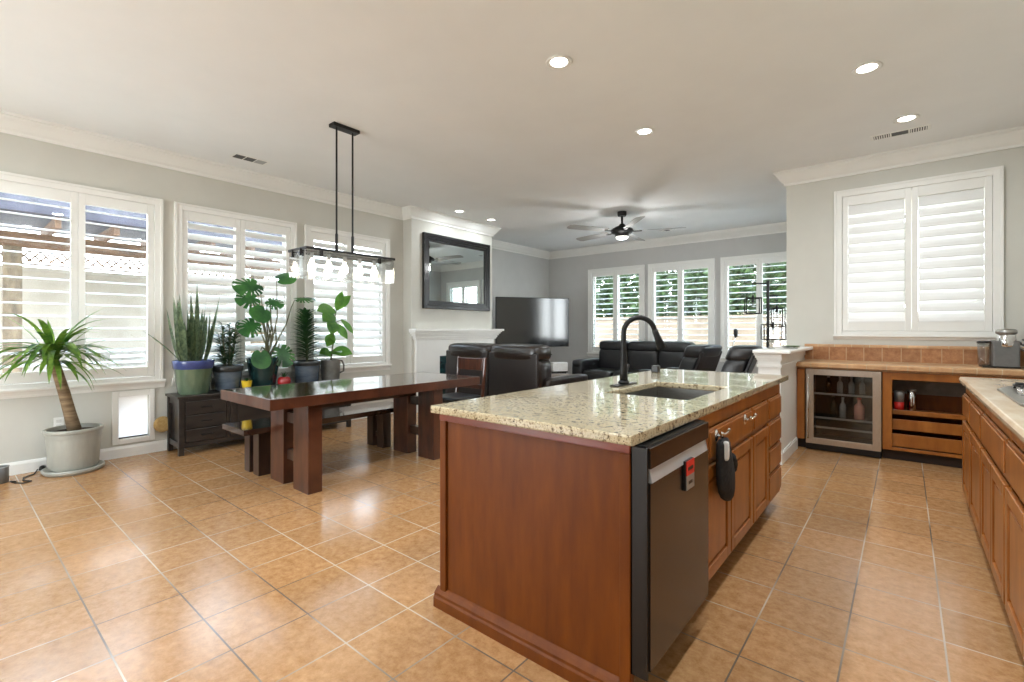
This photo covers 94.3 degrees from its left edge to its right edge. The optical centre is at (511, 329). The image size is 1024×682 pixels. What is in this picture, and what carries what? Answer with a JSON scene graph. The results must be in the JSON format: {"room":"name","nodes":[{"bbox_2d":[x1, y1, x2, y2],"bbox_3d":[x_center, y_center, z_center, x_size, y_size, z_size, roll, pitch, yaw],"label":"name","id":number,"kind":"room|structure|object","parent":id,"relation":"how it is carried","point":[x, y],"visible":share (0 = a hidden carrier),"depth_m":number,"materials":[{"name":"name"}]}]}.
{"room":"open-plan kitchen","nodes":[
{"label":"open-plan kitchen","id":0,"kind":"room"},
{"bbox_2d":[0,132,402,463],"bbox_3d":[-4.005,-0.295,4.579,0.150,3.090,7.150,0,0,40],"label":"wall","id":1,"kind":"structure","parent":0,"point":[22,420],"depth_m":4.94,"materials":[{"name":"beige paint"}]},
{"bbox_2d":[0,171,165,398],"bbox_3d":[-4.070,-0.379,4.445,0.191,1.937,1.340,0,0,40],"label":"window","id":2,"kind":"structure","parent":1,"relation":"in","point":[150,375],"depth_m":4.44,"materials":[{"name":"white paint"}]},
{"bbox_2d":[112,389,154,445],"bbox_3d":[-3.788,0.861,4.750,0.072,0.518,0.340,0,0,40],"label":"pet door","id":3,"kind":"structure","parent":1,"relation":"in","point":[129,408],"depth_m":4.76,"materials":[{"name":"white paint"}]},
{"bbox_2d":[153,416,167,431],"bbox_3d":[-3.594,0.969,4.888,0.038,0.159,0.160,0,0,40],"label":"disc","id":4,"kind":"object","parent":1,"relation":"attached to","point":[160,424],"visible":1,"depth_m":4.87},
{"bbox_2d":[0,412,392,475],"bbox_3d":[-3.941,1.195,4.526,0.016,0.110,7.150,0,0,40],"label":"baseboard","id":5,"kind":"structure","parent":1,"relation":"attached to","point":[26,466],"depth_m":4.61,"materials":[{"name":"white paint"}]},
{"bbox_2d":[0,109,402,219],"bbox_3d":[-3.903,-1.761,4.495,0.115,0.158,7.150,0,0,40],"label":"crown molding","id":6,"kind":"structure","parent":1,"relation":"attached to","point":[11,123],"depth_m":4.92,"materials":[{"name":"white paint"}]},
{"bbox_2d":[172,202,296,385],"bbox_3d":[-3.178,-0.379,5.524,0.190,1.937,1.332,0,0,40],"label":"window","id":7,"kind":"structure","parent":1,"relation":"in","point":[183,212],"depth_m":5.45,"materials":[{"name":"white paint"}]},
{"bbox_2d":[304,225,391,374],"bbox_3d":[-2.281,-0.379,6.608,0.190,1.937,1.330,0,0,40],"label":"window","id":8,"kind":"structure","parent":1,"relation":"in","point":[311,233],"depth_m":6.60,"materials":[{"name":"white paint"}]},
{"bbox_2d":[374,218,491,373],"bbox_3d":[-1.311,-0.295,8.165,0.970,3.090,1.810,0,0,40],"label":"wall","id":9,"kind":"structure","parent":0,"point":[415,316],"depth_m":7.29,"materials":[{"name":"beige paint"}]},
{"bbox_2d":[402,205,410,219],"bbox_3d":[-1.584,-1.761,7.141,0.315,0.158,0.115,0,0,40],"label":"crown molding","id":10,"kind":"structure","parent":9,"relation":"attached to","point":[406,211],"depth_m":7.13,"materials":[{"name":"white paint"}]},
{"bbox_2d":[410,205,500,236],"bbox_3d":[-0.893,-1.761,7.819,0.115,0.158,2.040,0,0,40],"label":"crown molding","id":11,"kind":"structure","parent":9,"relation":"attached to","point":[417,213],"depth_m":7.70,"materials":[{"name":"white paint"}]},
{"bbox_2d":[422,232,489,310],"bbox_3d":[-0.884,-0.921,7.879,0.050,1.172,1.510,0,0,40],"label":"wall mirror","id":12,"kind":"object","parent":9,"relation":"attached to","point":[455,272],"visible":1,"depth_m":7.82,"materials":[{"name":"black paint"}]},
{"bbox_2d":[429,241,483,303],"bbox_3d":[-0.899,-0.921,7.891,0.012,0.932,1.270,0,0,40],"label":"mirror glass","id":13,"kind":"object","parent":12,"relation":"attached to","point":[456,271],"depth_m":7.84,"materials":[{"name":"white"}]},
{"bbox_2d":[409,329,503,412],"bbox_3d":[-0.843,0.616,7.839,0.163,1.268,2.015,0,0,40],"label":"fireplace mantel","id":14,"kind":"object","parent":9,"relation":"attached to","point":[430,345],"visible":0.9,"depth_m":7.48,"materials":[{"name":"white paint"}]},
{"bbox_2d":[409,329,503,330],"bbox_3d":[-0.843,0.000,7.839,0.163,0.036,2.015,0,0,40],"label":"shelf","id":15,"kind":"object","parent":14,"relation":"attached to","point":[409,329],"depth_m":7.65,"materials":[{"name":"white paint"}]},
{"bbox_2d":[0,0,1023,251],"bbox_3d":[0.010,-1.965,4.404,8.200,0.250,12.400,0,0,40],"label":"ceiling","id":16,"kind":"structure","parent":0,"point":[453,105],"depth_m":3.67,"materials":[{"name":"paint"}]},
{"bbox_2d":[229,153,269,164],"bbox_3d":[-2.820,-1.836,5.110,0.150,0.008,0.360,0,0,40],"label":"ceiling vent","id":17,"kind":"object","parent":16,"relation":"in","point":[234,155],"visible":1,"depth_m":5.10,"materials":[{"name":"white metal"}]},
{"bbox_2d":[288,121,394,284],"bbox_3d":[-1.525,-1.145,4.310,0.339,1.390,0.892,0,0,40],"label":"linear chandelier","id":18,"kind":"object","parent":16,"relation":"hanging from","point":[305,250],"visible":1,"depth_m":4.27,"materials":[{"name":"black metal"}]},
{"bbox_2d":[546,54,571,69],"bbox_3d":[0.322,-1.833,3.255,0.180,0.011,0.180,0,0,40],"label":"recessed light","id":19,"kind":"object","parent":16,"relation":"in","point":[556,62],"visible":1,"depth_m":3.25,"materials":[{"name":"white paint"}]},
{"bbox_2d":[567,211,685,240],"bbox_3d":[1.726,-1.624,7.452,1.798,0.432,1.775,0,0,40],"label":"ceiling fan","id":20,"kind":"object","parent":16,"relation":"hanging from","point":[621,232],"visible":1,"depth_m":7.30,"materials":[{"name":"black metal"}]},
{"bbox_2d":[635,127,654,135],"bbox_3d":[1.225,-1.833,4.392,0.180,0.011,0.180,0,0,40],"label":"recessed light","id":21,"kind":"object","parent":16,"relation":"in","point":[644,131],"visible":1,"depth_m":4.39,"materials":[{"name":"white paint"}]},
{"bbox_2d":[851,61,882,75],"bbox_3d":[2.489,-1.833,3.330,0.180,0.011,0.180,0,0,40],"label":"recessed light","id":22,"kind":"object","parent":16,"relation":"in","point":[872,66],"visible":1,"depth_m":3.32,"materials":[{"name":"white paint"}]},
{"bbox_2d":[870,124,931,140],"bbox_3d":[3.615,-1.835,4.427,0.440,0.010,0.130,0,0,40],"label":"ceiling vent","id":23,"kind":"object","parent":16,"relation":"in","point":[924,127],"visible":1,"depth_m":4.41,"materials":[{"name":"white metal"}]},
{"bbox_2d":[893,114,919,122],"bbox_3d":[3.425,-1.833,4.123,0.180,0.011,0.180,0,0,40],"label":"recessed light","id":24,"kind":"object","parent":16,"relation":"in","point":[910,117],"visible":1,"depth_m":4.12,"materials":[{"name":"white paint"}]},
{"bbox_2d":[0,413,1023,681],"bbox_3d":[0.010,1.350,4.404,8.200,0.200,12.400,0,0,40],"label":"floor","id":25,"kind":"structure","parent":0,"point":[197,565],"depth_m":2.36,"materials":[{"name":"tile"}]},
{"bbox_2d":[0,465,9,483],"bbox_3d":[-4.184,1.183,3.884,0.106,0.133,0.106,0,0,40],"label":"bin","id":26,"kind":"object","parent":25,"relation":"on","point":[4,469],"visible":1,"depth_m":3.87,"materials":[{"name":"grey plastic"}]},
{"bbox_2d":[0,308,123,476],"bbox_3d":[-3.873,0.520,4.027,0.750,1.460,1.000,0,0,40],"label":"potted palm","id":27,"kind":"object","parent":25,"relation":"on","point":[72,448],"visible":1,"depth_m":4.08,"materials":[{"name":"plant"}]},
{"bbox_2d":[42,423,103,471],"bbox_3d":[-3.889,1.038,4.217,0.409,0.353,0.409,0,0,40],"label":"pot","id":28,"kind":"object","parent":27,"relation":"on","point":[69,448],"depth_m":4.10,"materials":[{"name":"white ceramic"}]},
{"bbox_2d":[165,380,350,456],"bbox_3d":[-2.824,0.954,5.529,0.410,0.592,1.920,0,0,40],"label":"sideboard","id":29,"kind":"object","parent":25,"relation":"on","point":[194,420],"visible":0.46,"depth_m":4.89,"materials":[{"name":"brown wood"}]},
{"bbox_2d":[145,288,219,394],"bbox_3d":[-3.347,0.088,4.846,0.377,1.140,0.598,0,0,14],"label":"snake plant","id":30,"kind":"object","parent":29,"relation":"on","point":[192,373],"visible":1,"depth_m":4.86,"materials":[{"name":"green plant"}]},
{"bbox_2d":[210,320,244,390],"bbox_3d":[-3.126,0.270,5.215,0.357,0.776,0.368,0,0,40],"label":"bushy plant","id":31,"kind":"object","parent":29,"relation":"on","point":[226,376],"visible":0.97,"depth_m":5.16,"materials":[{"name":"green plant"}]},
{"bbox_2d":[232,273,315,386],"bbox_3d":[-2.782,-0.018,5.554,0.428,1.351,0.996,0,0,40],"label":"monstera plant","id":32,"kind":"object","parent":29,"relation":"on","point":[262,367],"visible":0.95,"depth_m":5.37,"materials":[{"name":"green plant"}]},
{"bbox_2d":[277,371,290,384],"bbox_3d":[-2.667,0.571,5.561,0.150,0.174,0.150,0,0,40],"label":"succulent","id":33,"kind":"object","parent":29,"relation":"on","point":[284,379],"visible":0.88,"depth_m":5.51,"materials":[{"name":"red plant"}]},
{"bbox_2d":[277,376,290,384],"bbox_3d":[-2.667,0.603,5.561,0.150,0.110,0.150,0,0,40],"label":"pot","id":34,"kind":"object","parent":33,"relation":"on","point":[284,379],"depth_m":5.51,"materials":[{"name":"red ceramic"}]},
{"bbox_2d":[287,307,325,382],"bbox_3d":[-2.511,0.190,5.859,0.458,0.936,0.540,0,0,40],"label":"plant","id":35,"kind":"object","parent":29,"relation":"on","point":[306,370],"visible":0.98,"depth_m":5.82,"materials":[{"name":"green plant"}]},
{"bbox_2d":[317,291,352,380],"bbox_3d":[-2.271,0.072,6.132,0.391,1.173,0.422,0,0,-12],"label":"leaf plant","id":36,"kind":"object","parent":29,"relation":"on","point":[330,368],"visible":0.88,"depth_m":6.08,"materials":[{"name":"green plant"}]},
{"bbox_2d":[222,401,392,475],"bbox_3d":[-1.812,1.034,4.666,0.460,0.432,1.710,0,0,40],"label":"bench","id":37,"kind":"object","parent":25,"relation":"on","point":[257,432],"visible":0.95,"depth_m":4.39,"materials":[{"name":"brown wood"}]},
{"bbox_2d":[221,372,479,494],"bbox_3d":[-1.359,0.869,4.418,0.909,0.762,2.125,0,0,40],"label":"dining table","id":38,"kind":"object","parent":25,"relation":"on","point":[295,408],"visible":0.99,"depth_m":3.94,"materials":[{"name":"brown wood"}]},
{"bbox_2d":[443,356,486,402],"bbox_3d":[-0.623,0.787,5.538,0.475,0.928,0.480,0,0,40],"label":"dining chair","id":39,"kind":"object","parent":25,"relation":"on","point":[462,363],"visible":0.58,"depth_m":5.56,"materials":[{"name":"brown wood"}]},
{"bbox_2d":[443,392,480,402],"bbox_3d":[-0.642,0.790,5.515,0.470,0.070,0.420,0,0,40],"label":"seat cushion","id":40,"kind":"object","parent":39,"relation":"on","point":[448,397],"depth_m":5.39,"materials":[{"name":"black leather"}]},
{"bbox_2d":[446,343,587,396],"bbox_3d":[0.003,0.713,6.474,1.820,1.075,1.020,0,0,40],"label":"leather loveseat","id":41,"kind":"object","parent":25,"relation":"on","point":[510,368],"visible":0.44,"depth_m":5.91,"materials":[{"name":"black leather"}]},
{"bbox_2d":[448,343,496,356],"bbox_3d":[-0.513,0.280,6.479,0.800,0.210,0.370,0,0,40],"label":"pillow","id":42,"kind":"object","parent":41,"relation":"on","point":[455,349],"depth_m":6.29,"materials":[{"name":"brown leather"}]},
{"bbox_2d":[491,344,550,360],"bbox_3d":[0.104,0.280,5.969,0.800,0.210,0.370,0,0,40],"label":"pillow","id":43,"kind":"object","parent":41,"relation":"on","point":[499,352],"depth_m":5.77,"materials":[{"name":"brown leather"}]},
{"bbox_2d":[551,371,567,373],"bbox_3d":[0.402,1.022,9.168,1.280,0.455,0.440,0,0,-19],"label":"base cabinet","id":44,"kind":"object","parent":25,"relation":"on","point":[552,372],"visible":0.14,"depth_m":9.11,"materials":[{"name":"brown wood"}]},
{"bbox_2d":[550,362,567,370],"bbox_3d":[0.906,0.709,9.200,0.310,0.170,0.163,0,0,-19],"label":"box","id":45,"kind":"object","parent":44,"relation":"on","point":[555,366],"visible":0.94,"depth_m":9.13,"materials":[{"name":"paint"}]},
{"bbox_3d":[0.437,0.345,9.164,0.610,0.900,0.290,0,0,-19],"label":"stand","id":46,"kind":"object","parent":44,"relation":"on","visible":0},
{"bbox_2d":[495,297,568,346],"bbox_3d":[0.403,-0.147,9.088,1.500,0.945,0.048,0,0,-19],"label":"television","id":47,"kind":"object","parent":46,"relation":"attached to","point":[524,320],"visible":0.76,"depth_m":9.06,"materials":[{"name":"black plastic"}]},
{"bbox_2d":[433,384,780,681],"bbox_3d":[0.790,0.810,2.773,0.973,0.879,2.420,0,0,40],"label":"kitchen island","id":48,"kind":"object","parent":25,"relation":"on","point":[535,526],"visible":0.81,"depth_m":1.86,"materials":[{"name":"brown wood"}]},
{"bbox_2d":[431,369,787,445],"bbox_3d":[0.845,0.353,2.824,0.966,0.034,2.632,0,0,40],"label":"island countertop","id":49,"kind":"structure","parent":48,"relation":"on","point":[594,409],"depth_m":2.11,"materials":[{"name":"stone"}]},
{"bbox_2d":[610,315,665,386],"bbox_3d":[0.764,0.123,2.863,0.245,0.427,0.291,0,0,40],"label":"kitchen faucet","id":50,"kind":"object","parent":49,"relation":"on","point":[623,381],"visible":1,"depth_m":2.89,"materials":[{"name":"black metal"}]},
{"bbox_2d":[626,387,714,399],"bbox_3d":[0.895,0.460,2.684,0.455,0.178,0.704,0,0,40],"label":"sink","id":51,"kind":"object","parent":49,"relation":"in","point":[660,392],"visible":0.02,"depth_m":3.00,"materials":[{"name":"metal"}]},
{"bbox_2d":[715,428,730,441],"bbox_3d":[0.959,0.484,2.173,0.051,0.060,0.124,0,0,40],"label":"handle","id":52,"kind":"object","parent":48,"relation":"attached to","point":[721,434],"visible":1,"depth_m":2.18,"materials":[{"name":"silver metal"}]},
{"bbox_2d":[716,436,737,500],"bbox_3d":[0.997,0.630,2.204,0.066,0.315,0.238,0,0,40],"label":"oven mitt","id":53,"kind":"object","parent":52,"relation":"hanging from","point":[726,461],"visible":0.98,"depth_m":2.13,"materials":[{"name":"black fabric"}]},
{"bbox_2d":[572,340,694,379],"bbox_3d":[2.423,0.733,9.157,2.410,1.035,1.020,0,0,40],"label":"leather sofa","id":54,"kind":"object","parent":25,"relation":"on","point":[641,355],"visible":0.42,"depth_m":9.29,"materials":[{"name":"black leather"}]},
{"bbox_2d":[584,368,619,376],"bbox_3d":[1.860,0.885,9.480,0.632,0.210,0.780,0,0,40],"label":"seat cushion","id":55,"kind":"object","parent":54,"relation":"on","point":[590,372],"depth_m":9.21,"materials":[{"name":"black leather"}]},
{"bbox_2d":[599,340,629,349],"bbox_3d":[2.138,0.320,9.815,0.640,0.210,0.370,0,0,40],"label":"pillow","id":56,"kind":"object","parent":54,"relation":"on","point":[607,344],"depth_m":9.68,"materials":[{"name":"black leather"}]},
{"bbox_2d":[613,369,638,375],"bbox_3d":[2.353,0.885,9.072,0.632,0.210,0.780,0,0,40],"label":"seat cushion","id":57,"kind":"object","parent":54,"relation":"on","point":[615,373],"depth_m":8.93,"materials":[{"name":"black leather"}]},
{"bbox_2d":[628,341,659,350],"bbox_3d":[2.631,0.320,9.407,0.640,0.210,0.370,0,0,40],"label":"pillow","id":58,"kind":"object","parent":54,"relation":"on","point":[632,345],"depth_m":9.26,"materials":[{"name":"black leather"}]},
{"bbox_2d":[660,341,694,351],"bbox_3d":[3.124,0.320,8.999,0.640,0.210,0.370,0,0,40],"label":"pillow","id":59,"kind":"object","parent":54,"relation":"on","point":[671,346],"depth_m":8.84,"materials":[{"name":"black leather"}]},
{"bbox_2d":[630,419,707,681],"bbox_3d":[0.391,0.814,1.949,0.618,0.872,0.598,0,0,40],"label":"dishwasher","id":60,"kind":"object","parent":25,"relation":"on","point":[669,523],"visible":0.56,"depth_m":1.63,"materials":[{"name":"silver metal"}]},
{"bbox_2d":[683,457,693,490],"bbox_3d":[0.665,0.540,1.785,0.014,0.110,0.085,0,0,40],"label":"magnet","id":61,"kind":"object","parent":60,"relation":"attached to","point":[688,464],"visible":1,"depth_m":1.76,"materials":[{"name":"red plastic"}]},
{"bbox_2d":[639,344,721,371],"bbox_3d":[2.700,0.735,7.515,0.860,1.030,1.106,0,0,-36],"label":"leather recliner","id":62,"kind":"object","parent":25,"relation":"on","point":[700,357],"visible":0.22,"depth_m":7.10,"materials":[{"name":"black leather"}]},
{"bbox_2d":[683,344,721,357],"bbox_3d":[2.905,0.325,7.233,0.560,0.210,0.409,0,0,-36],"label":"pillow","id":63,"kind":"object","parent":62,"relation":"on","point":[700,350],"depth_m":7.06,"materials":[{"name":"black leather"}]},
{"bbox_2d":[720,345,761,372],"bbox_3d":[2.782,0.725,6.474,1.094,1.050,0.820,0,0,34],"label":"leather recliner","id":64,"kind":"object","parent":25,"relation":"on","point":[739,358],"visible":0.14,"depth_m":6.08,"materials":[{"name":"black leather"}]},
{"bbox_2d":[725,345,761,360],"bbox_3d":[3.067,0.305,6.283,0.409,0.210,0.540,0,0,34],"label":"pillow","id":65,"kind":"object","parent":64,"relation":"on","point":[738,352],"depth_m":6.07,"materials":[{"name":"black leather"}]},
{"bbox_2d":[744,281,785,347],"bbox_3d":[3.776,0.258,7.107,0.542,1.985,0.342,0,0,20],"label":"floor lamp","id":66,"kind":"object","parent":25,"relation":"on","point":[767,283],"visible":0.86,"depth_m":7.08,"materials":[{"name":"black metal"}]},
{"bbox_2d":[797,368,807,446],"bbox_3d":[3.220,0.829,5.227,0.073,0.843,0.512,0,0,40],"label":"base cabinet","id":67,"kind":"object","parent":25,"relation":"on","point":[801,372],"visible":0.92,"depth_m":5.03,"materials":[{"name":"brown wood"}]},
{"bbox_2d":[806,368,882,457],"bbox_3d":[3.476,0.829,4.969,0.626,0.842,0.571,0,0,40],"label":"beverage fridge","id":68,"kind":"object","parent":25,"relation":"on","point":[848,435],"visible":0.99,"depth_m":4.96,"materials":[{"name":"silver metal"}]},
{"bbox_2d":[830,396,836,416],"bbox_3d":[3.378,0.801,4.993,0.068,0.215,0.067,0,0,40],"label":"bottle","id":69,"kind":"object","parent":68,"relation":"on","point":[833,405],"visible":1,"depth_m":4.97,"materials":[{"name":"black glass"}]},
{"bbox_2d":[839,397,845,417],"bbox_3d":[3.452,0.806,4.957,0.060,0.205,0.059,0,0,40],"label":"bottle","id":70,"kind":"object","parent":68,"relation":"on","point":[842,407],"visible":1,"depth_m":4.94,"materials":[{"name":"grey glass"}]},
{"bbox_2d":[814,389,872,395],"bbox_3d":[3.505,0.662,5.004,0.566,0.006,0.420,0,0,40],"label":"shelf","id":71,"kind":"object","parent":68,"relation":"attached to","point":[869,392],"depth_m":4.97,"materials":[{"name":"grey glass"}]},
{"bbox_2d":[854,398,864,419],"bbox_3d":[3.547,0.801,4.852,0.092,0.215,0.091,0,0,40],"label":"bottle","id":72,"kind":"object","parent":68,"relation":"on","point":[859,409],"visible":1,"depth_m":4.82,"materials":[{"name":"pink glass"}]},
{"bbox_2d":[882,372,1023,467],"bbox_3d":[4.206,0.829,4.415,1.188,0.843,0.506,0,0,40],"label":"base cabinet","id":73,"kind":"object","parent":25,"relation":"on","point":[932,433],"visible":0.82,"depth_m":4.57,"materials":[{"name":"brown wood"}]},
{"bbox_2d":[894,390,904,409],"bbox_3d":[3.803,0.700,4.667,0.084,0.210,0.084,0,0,40],"label":"tumbler","id":74,"kind":"object","parent":73,"relation":"on","point":[898,394],"visible":0.9,"depth_m":4.64,"materials":[{"name":"red ceramic"}]},
{"bbox_2d":[796,344,1023,377],"bbox_3d":[3.930,0.281,4.616,1.943,0.247,0.553,0,0,40],"label":"countertop","id":75,"kind":"structure","parent":73,"relation":"on","point":[946,360],"depth_m":4.73,"materials":[{"name":"beige tile"}]},
{"bbox_2d":[976,329,1020,368],"bbox_3d":[4.374,0.163,4.282,0.270,0.346,0.274,0,0,40],"label":"coffee maker","id":76,"kind":"object","parent":75,"relation":"on","point":[1004,352],"visible":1,"depth_m":4.17,"materials":[{"name":"grey plastic"}]},
{"bbox_2d":[907,389,915,410],"bbox_3d":[3.927,0.694,4.668,0.070,0.222,0.070,0,0,40],"label":"metal canister","id":77,"kind":"object","parent":73,"relation":"on","point":[911,393],"visible":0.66,"depth_m":4.64,"materials":[{"name":"silver metal"}]},
{"bbox_2d":[892,419,961,435],"bbox_3d":[4.220,0.910,4.432,1.128,0.100,0.410,0,0,40],"label":"drawer","id":78,"kind":"object","parent":73,"relation":"on","point":[938,426],"depth_m":4.48,"materials":[{"name":"brown wood"}]},
{"bbox_2d":[892,433,961,453],"bbox_3d":[4.207,1.055,4.417,1.128,0.120,0.450,0,0,40],"label":"drawer","id":79,"kind":"object","parent":73,"relation":"on","point":[931,442],"depth_m":4.45,"materials":[{"name":"brown wood"}]},
{"bbox_2d":[892,408,965,419],"bbox_3d":[4.236,0.797,4.452,1.128,0.045,0.360,0,0,40],"label":"tray","id":80,"kind":"object","parent":73,"relation":"on","point":[948,413],"depth_m":4.58,"materials":[{"name":"brown wood"}]},
{"bbox_2d":[962,388,973,508],"bbox_3d":[3.352,0.824,2.977,0.740,0.852,0.500,0,0,40],"label":"base cabinet","id":81,"kind":"object","parent":25,"relation":"on","point":[968,397],"visible":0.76,"depth_m":3.21,"materials":[{"name":"brown wood"}]},
{"bbox_2d":[970,396,984,537],"bbox_3d":[3.011,0.824,2.564,0.740,0.852,0.550,0,0,40],"label":"base cabinet","id":82,"kind":"object","parent":25,"relation":"on","point":[977,409],"visible":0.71,"depth_m":2.77,"materials":[{"name":"brown wood"}]},
{"bbox_2d":[981,406,1010,603],"bbox_3d":[2.574,0.824,2.037,0.740,0.852,0.800,0,0,40],"label":"base cabinet","id":83,"kind":"object","parent":25,"relation":"on","point":[994,434],"visible":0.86,"depth_m":2.20,"materials":[{"name":"brown wood"}]},
{"bbox_2d":[959,377,1023,442],"bbox_3d":[2.403,0.366,1.841,0.760,0.061,3.500,0,0,40],"label":"countertop","id":84,"kind":"structure","parent":83,"relation":"on","point":[1005,409],"depth_m":2.30,"materials":[{"name":"beige stone"}]},
{"bbox_2d":[997,382,1023,406],"bbox_3d":[2.670,0.312,2.137,0.610,0.048,1.296,0,0,40],"label":"gas cooktop","id":85,"kind":"object","parent":84,"relation":"in","point":[1015,392],"visible":1,"depth_m":2.42,"materials":[{"name":"metal"}]},
{"bbox_2d":[1005,431,1023,658],"bbox_3d":[2.026,0.824,1.374,0.740,0.852,0.900,0,0,40],"label":"base cabinet","id":86,"kind":"object","parent":25,"relation":"on","point":[1014,450],"visible":0.99,"depth_m":1.79,"materials":[{"name":"brown wood"}]},
{"bbox_2d":[492,248,548,359],"bbox_3d":[-0.113,-0.295,10.256,0.150,3.090,2.940,0,0,40],"label":"wall","id":87,"kind":"structure","parent":0,"point":[513,274],"depth_m":10.42,"materials":[{"name":"grey paint"}]},
{"bbox_2d":[492,239,549,258],"bbox_3d":[-0.011,-1.761,10.172,0.115,0.158,2.940,0,0,40],"label":"crown molding","id":88,"kind":"structure","parent":87,"relation":"attached to","point":[496,244],"depth_m":10.37,"materials":[{"name":"white paint"}]},
{"bbox_2d":[549,232,785,373],"bbox_3d":[3.052,-0.295,9.642,5.810,3.090,0.150,0,0,40],"label":"wall","id":89,"kind":"structure","parent":0,"point":[568,277],"depth_m":10.08,"materials":[{"name":"grey paint"}]},
{"bbox_2d":[587,265,644,356],"bbox_3d":[2.256,-0.379,10.256,1.360,1.937,0.190,0,0,40],"label":"window","id":90,"kind":"structure","parent":89,"relation":"in","point":[593,351],"depth_m":10.24,"materials":[{"name":"white paint"}]},
{"bbox_2d":[549,222,785,258],"bbox_3d":[2.956,-1.761,9.550,5.480,0.158,0.115,0,0,40],"label":"crown molding","id":91,"kind":"structure","parent":89,"relation":"attached to","point":[773,228],"depth_m":9.30,"materials":[{"name":"white paint"}]},
{"bbox_2d":[648,258,714,344],"bbox_3d":[3.332,-0.379,9.365,1.345,1.937,0.190,0,0,40],"label":"window","id":92,"kind":"structure","parent":89,"relation":"in","point":[679,266],"depth_m":9.31,"materials":[{"name":"white paint"}]},
{"bbox_2d":[720,251,785,362],"bbox_3d":[4.421,-0.379,8.465,1.340,1.937,0.190,0,0,40],"label":"window","id":93,"kind":"structure","parent":89,"relation":"in","point":[759,260],"depth_m":8.55,"materials":[{"name":"white paint"}]},
{"bbox_2d":[752,346,812,464],"bbox_3d":[2.853,0.719,4.953,0.318,1.062,1.410,0,0,40],"label":"wall","id":94,"kind":"structure","parent":0,"point":[779,360],"depth_m":4.59,"materials":[{"name":"white paint"}]},
{"bbox_2d":[786,146,1023,357],"bbox_3d":[4.143,-0.295,4.898,2.280,3.090,0.151,0,0,40],"label":"wall","id":95,"kind":"structure","parent":0,"point":[818,195],"depth_m":5.29,"materials":[{"name":"beige paint"}]},
{"bbox_2d":[773,125,1023,185],"bbox_3d":[3.957,-1.761,4.880,2.245,0.158,0.115,0,0,40],"label":"crown molding","id":96,"kind":"structure","parent":95,"relation":"attached to","point":[1008,138],"depth_m":4.81,"materials":[{"name":"white paint"}]},
{"bbox_2d":[805,346,1023,366],"bbox_3d":[4.102,0.262,4.824,1.943,0.148,0.012,0,0,40],"label":"backsplash","id":97,"kind":"structure","parent":95,"relation":"attached to","point":[900,355],"depth_m":4.88,"materials":[{"name":"brown tile"}]},
{"bbox_2d":[833,165,1003,340],"bbox_3d":[4.110,-0.714,4.887,1.327,1.627,0.180,0,0,40],"label":"window","id":98,"kind":"structure","parent":95,"relation":"in","point":[927,259],"depth_m":4.79,"materials":[{"name":"white paint"}]},
{"label":"outside","id":99,"kind":"structure","parent":0,"visible":0},
{"bbox_3d":[11.162,1.415,12.472,14.700,0.170,14.550,0,0,40],"label":"lawn","id":100,"kind":"structure","parent":99,"visible":0},
{"bbox_2d":[656,269,707,315],"bbox_3d":[5.146,-1.115,14.948,2.217,4.890,1.887,0,0,26],"label":"tree","id":101,"kind":"object","parent":100,"relation":"on","point":[667,283],"visible":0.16,"depth_m":14.44,"materials":[{"name":"green plant"}]},
{"bbox_2d":[596,314,785,346],"bbox_3d":[5.011,0.470,13.116,15.000,1.720,0.240,0,0,40],"label":"wall","id":102,"kind":"structure","parent":100,"relation":"on","point":[741,319],"depth_m":12.97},
{"bbox_2d":[675,265,750,315],"bbox_3d":[5.948,-1.151,14.058,2.200,4.963,1.996,0,0,40],"label":"tree","id":103,"kind":"object","parent":100,"relation":"on","point":[695,274],"visible":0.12,"depth_m":13.67,"materials":[{"name":"green plant"}]},
{"bbox_2d":[729,262,785,314],"bbox_3d":[6.971,-0.999,13.447,2.250,4.659,1.896,0,0,40],"label":"tree","id":104,"kind":"object","parent":100,"relation":"on","point":[746,270],"visible":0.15,"depth_m":13.03,"materials":[{"name":"green plant"}]},
{"bbox_2d":[763,262,785,313],"bbox_3d":[7.745,-1.078,12.516,2.243,4.815,1.948,0,0,40],"label":"tree","id":105,"kind":"object","parent":100,"relation":"on","point":[776,274],"visible":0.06,"depth_m":12.46,"materials":[{"name":"green plant"}]},
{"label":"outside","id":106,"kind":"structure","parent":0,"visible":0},
{"bbox_3d":[-4.920,1.415,11.858,9.300,0.170,28.000,0,0,40],"label":"patio","id":107,"kind":"object","parent":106,"visible":0},
{"bbox_2d":[101,347,145,378],"bbox_3d":[-5.957,0.805,7.303,0.410,1.050,0.480,0,0,40],"label":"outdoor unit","id":108,"kind":"object","parent":107,"relation":"on","point":[138,355],"visible":0.18,"depth_m":7.17,"materials":[{"name":"white metal"}]},
{"bbox_2d":[0,192,281,384],"bbox_3d":[-6.068,-0.180,7.098,1.600,3.020,5.400,0,0,40],"label":"pergola","id":109,"kind":"object","parent":107,"relation":"on","point":[5,205],"visible":0.45,"depth_m":6.59,"materials":[{"name":"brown wood"}]},
{"bbox_2d":[0,265,373,383],"bbox_3d":[-6.024,0.190,8.877,0.220,2.280,18.000,0,0,40],"label":"fence","id":110,"kind":"object","parent":107,"relation":"on","point":[30,284],"visible":0.11,"depth_m":7.87,"materials":[{"name":"paint"}]},
{"bbox_2d":[596,275,630,317],"bbox_3d":[3.069,-1.011,16.416,2.263,4.682,1.944,0,0,44],"label":"tree","id":111,"kind":"object","parent":107,"relation":"on","point":[602,287],"visible":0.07,"depth_m":15.68,"materials":[{"name":"green plant"}]},
{"bbox_2d":[600,274,666,316],"bbox_3d":[3.982,-1.001,15.641,2.319,4.661,1.947,0,0,40],"label":"tree","id":112,"kind":"object","parent":107,"relation":"on","point":[632,283],"visible":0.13,"depth_m":15.08,"materials":[{"name":"green plant"}]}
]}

